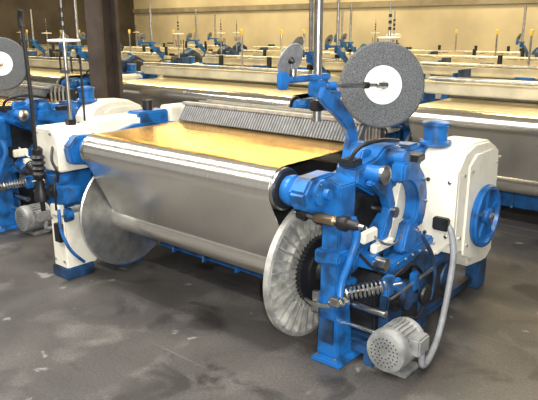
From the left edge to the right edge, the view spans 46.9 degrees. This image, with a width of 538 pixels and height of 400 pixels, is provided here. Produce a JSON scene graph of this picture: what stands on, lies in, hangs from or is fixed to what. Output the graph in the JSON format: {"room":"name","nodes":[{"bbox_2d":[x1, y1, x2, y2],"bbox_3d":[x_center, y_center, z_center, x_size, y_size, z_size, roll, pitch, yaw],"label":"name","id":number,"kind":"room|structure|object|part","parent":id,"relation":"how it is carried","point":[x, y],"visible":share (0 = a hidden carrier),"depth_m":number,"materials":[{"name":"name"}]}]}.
{"room":"textile factory","nodes":[
{"label":"textile factory","id":0,"kind":"room"},
{"bbox_2d":[0,0,135,48],"bbox_3d":[-12.923,-5.199,17.070,0.202,4.600,23.200,13,20,38],"label":"wall","id":1,"kind":"structure","parent":0,"point":[42,10],"depth_m":22.64,"materials":[{"name":"painted plaster"}]},
{"bbox_2d":[0,205,537,399],"bbox_3d":[-3.259,-0.754,9.745,25.200,0.100,23.000,13,20,38],"label":"floor","id":2,"kind":"structure","parent":0,"point":[166,324],"depth_m":3.76,"materials":[{"name":"concrete"}]},
{"bbox_2d":[19,9,74,56],"bbox_3d":[-6.827,-3.990,17.010,4.590,2.300,2.041,13,20,38],"label":"weaving loom","id":3,"kind":"object","parent":2,"relation":"on","point":[37,47],"visible":0.05,"depth_m":15.98,"materials":[{"name":"metal"}]},
{"bbox_2d":[17,30,123,50],"bbox_3d":[-6.241,-4.792,19.934,4.590,2.300,2.041,13,20,38],"label":"weaving loom","id":4,"kind":"object","parent":2,"relation":"on","point":[82,35],"visible":0.04,"depth_m":20.21,"materials":[{"name":"metal"}]},
{"bbox_2d":[0,37,141,235],"bbox_3d":[-2.931,-1.143,6.628,3.141,2.300,2.045,13,20,38],"label":"weaving loom","id":5,"kind":"object","parent":2,"relation":"on","point":[19,209],"visible":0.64,"depth_m":5.83,"materials":[{"name":"metal"}]},
{"bbox_3d":[-2.010,-0.456,6.143,0.400,1.231,1.837,13,20,38],"label":"frame","id":6,"kind":"part","parent":5,"relation":"part of","materials":[{"name":"blue paint"}]},
{"bbox_3d":[-1.968,-0.100,5.847,0.324,0.700,0.846,13,20,38],"label":"drive motor","id":7,"kind":"part","parent":5,"relation":"part of","materials":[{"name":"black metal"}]},
{"bbox_3d":[-1.912,-1.006,6.081,0.240,0.205,0.460,13,20,38],"label":"clutch motor","id":8,"kind":"part","parent":5,"relation":"part of","materials":[{"name":"blue paint"}]},
{"bbox_2d":[24,0,145,98],"bbox_3d":[-3.928,-2.415,11.264,4.590,2.300,2.041,13,20,38],"label":"weaving loom","id":9,"kind":"object","parent":2,"relation":"on","point":[45,69],"visible":0.17,"depth_m":10.32,"materials":[{"name":"metal"}]},
{"bbox_3d":[-2.479,-1.596,10.300,0.400,1.231,1.837,13,20,38],"label":"frame","id":10,"kind":"part","parent":9,"relation":"part of","materials":[{"name":"blue paint"}]},
{"bbox_3d":[-2.382,-2.146,10.238,0.240,0.205,0.460,13,20,38],"label":"clutch motor","id":11,"kind":"part","parent":9,"relation":"part of","materials":[{"name":"blue paint"}]},
{"bbox_2d":[84,0,123,98],"bbox_3d":[-2.156,-2.689,7.916,0.420,4.600,0.420,13,20,38],"label":"steel column","id":12,"kind":"structure","parent":2,"relation":"on","point":[101,16],"depth_m":8.05,"materials":[{"name":"metal"}]},
{"bbox_2d":[42,4,201,65],"bbox_3d":[-3.303,-3.208,14.158,4.590,2.300,2.041,13,20,38],"label":"weaving loom","id":13,"kind":"object","parent":2,"relation":"on","point":[160,57],"visible":0.08,"depth_m":13.29,"materials":[{"name":"metal"}]},
{"bbox_3d":[-1.855,-2.389,13.193,0.400,1.231,1.837,13,20,38],"label":"frame","id":14,"kind":"part","parent":13,"relation":"part of","materials":[{"name":"white paint"}]},
{"bbox_3d":[-1.757,-2.939,13.131,0.240,0.205,0.460,13,20,38],"label":"clutch motor","id":15,"kind":"part","parent":13,"relation":"part of","materials":[{"name":"blue paint"}]},
{"bbox_2d":[121,9,234,61],"bbox_3d":[-2.717,-4.010,17.083,4.590,2.300,2.041,13,20,38],"label":"weaving loom","id":16,"kind":"object","parent":2,"relation":"on","point":[202,51],"visible":0.18,"depth_m":16.28,"materials":[{"name":"metal"}]},
{"bbox_2d":[135,13,246,51],"bbox_3d":[-2.513,-4.897,20.317,4.590,2.300,2.041,13,20,38],"label":"weaving loom","id":17,"kind":"object","parent":2,"relation":"on","point":[217,45],"visible":0.13,"depth_m":19.51,"materials":[{"name":"metal"}]},
{"bbox_2d":[122,0,343,110],"bbox_3d":[-0.404,-1.633,8.413,4.590,2.300,2.041,13,20,38],"label":"weaving loom","id":18,"kind":"object","parent":2,"relation":"on","point":[176,82],"visible":0.2,"depth_m":8.08,"materials":[{"name":"metal"}]},
{"bbox_3d":[-1.950,-1.461,9.751,0.543,1.260,1.942,13,20,38],"label":"frame","id":19,"kind":"part","parent":18,"relation":"part of","materials":[{"name":"blue paint"}]},
{"bbox_3d":[1.044,-0.814,7.448,0.400,1.231,1.837,13,20,38],"label":"frame","id":20,"kind":"part","parent":18,"relation":"part of","materials":[{"name":"blue paint"}]},
{"bbox_2d":[17,0,501,378],"bbox_3d":[-0.067,-0.507,4.308,3.069,2.300,2.030,13,20,38],"label":"weaving loom","id":21,"kind":"object","parent":2,"relation":"on","point":[356,234],"visible":1,"depth_m":3.72,"materials":[{"name":"metal"}]},
{"bbox_3d":[-1.657,-0.603,4.359,0.106,1.420,0.104,13,20,38],"label":"starting lever","id":22,"kind":"part","parent":21,"relation":"part of","materials":[{"name":"black metal"}]},
{"bbox_3d":[-1.052,-0.226,5.248,0.543,1.260,1.942,13,20,38],"label":"frame","id":23,"kind":"part","parent":21,"relation":"part of","materials":[{"name":"blue paint"}]},
{"bbox_3d":[0.840,0.176,3.837,0.400,1.231,1.837,13,20,38],"label":"frame","id":24,"kind":"part","parent":21,"relation":"part of","materials":[{"name":"blue paint"}]},
{"bbox_3d":[0.882,0.533,3.541,0.324,0.700,0.846,13,20,38],"label":"drive motor","id":25,"kind":"part","parent":21,"relation":"part of","materials":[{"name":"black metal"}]},
{"bbox_3d":[0.938,-0.374,3.775,0.240,0.205,0.460,13,20,38],"label":"clutch motor","id":26,"kind":"part","parent":21,"relation":"part of","materials":[{"name":"blue paint"}]},
{"bbox_2d":[172,0,347,75],"bbox_3d":[0.221,-2.426,11.306,4.590,2.300,2.041,13,20,38],"label":"weaving loom","id":27,"kind":"object","parent":2,"relation":"on","point":[233,57],"visible":0.13,"depth_m":11.20,"materials":[{"name":"metal"}]},
{"bbox_3d":[-1.325,-2.254,12.645,0.543,1.260,1.942,13,20,38],"label":"frame","id":28,"kind":"part","parent":27,"relation":"part of","materials":[{"name":"white paint"}]},
{"bbox_2d":[216,5,356,61],"bbox_3d":[0.807,-3.228,14.231,4.590,2.300,2.041,13,20,38],"label":"weaving loom","id":29,"kind":"object","parent":2,"relation":"on","point":[351,50],"visible":0.07,"depth_m":13.96,"materials":[{"name":"metal"}]},
{"bbox_2d":[233,10,365,54],"bbox_3d":[1.010,-4.115,17.465,4.590,2.300,2.041,13,20,38],"label":"weaving loom","id":30,"kind":"object","parent":2,"relation":"on","point":[270,46],"visible":0.06,"depth_m":17.15,"materials":[{"name":"metal"}]},
{"bbox_2d":[372,5,537,60],"bbox_3d":[4.534,-3.333,14.614,4.590,2.300,2.041,13,20,38],"label":"weaving loom","id":31,"kind":"object","parent":2,"relation":"on","point":[522,46],"visible":0.06,"depth_m":14.07,"materials":[{"name":"blue paint"},{"name":"steel"},{"name":"cream yarn"}]},
{"bbox_2d":[377,2,537,210],"bbox_3d":[3.120,-0.851,5.561,4.590,2.300,2.041,13,20,38],"label":"weaving loom","id":32,"kind":"object","parent":2,"relation":"on","point":[506,116],"visible":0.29,"depth_m":5.77,"materials":[{"name":"blue paint"},{"name":"steel"},{"name":"cream yarn"}]},
{"bbox_3d":[1.573,-0.679,6.900,0.543,1.260,1.942,13,20,38],"label":"frame","id":33,"kind":"part","parent":32,"relation":"part of","materials":[{"name":"blue paint"}]},
{"bbox_2d":[386,11,537,84],"bbox_3d":[3.744,-1.644,8.455,4.590,2.300,2.041,13,20,38],"label":"weaving loom","id":34,"kind":"object","parent":2,"relation":"on","point":[442,68],"visible":0.22,"depth_m":8.86,"materials":[{"name":"metal"}]},
{"bbox_2d":[391,22,537,69],"bbox_3d":[4.331,-2.446,11.379,4.590,2.300,2.041,13,20,38],"label":"weaving loom","id":35,"kind":"object","parent":2,"relation":"on","point":[430,57],"visible":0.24,"depth_m":11.60,"materials":[{"name":"blue paint"},{"name":"steel"},{"name":"cream yarn"}]},
{"bbox_2d":[134,0,537,53],"bbox_3d":[4.197,-5.370,17.694,25.200,4.600,0.207,13,20,38],"label":"wall","id":36,"kind":"structure","parent":0,"point":[420,27],"depth_m":18.89,"materials":[{"name":"beige paint"}]},
{"bbox_2d":[133,0,537,13],"bbox_3d":[4.111,-5.569,17.532,25.200,0.170,0.073,13,20,38],"label":"trim","id":37,"kind":"structure","parent":36,"relation":"attached to","point":[396,3],"depth_m":18.93,"materials":[{"name":"beige paint"}]}
]}

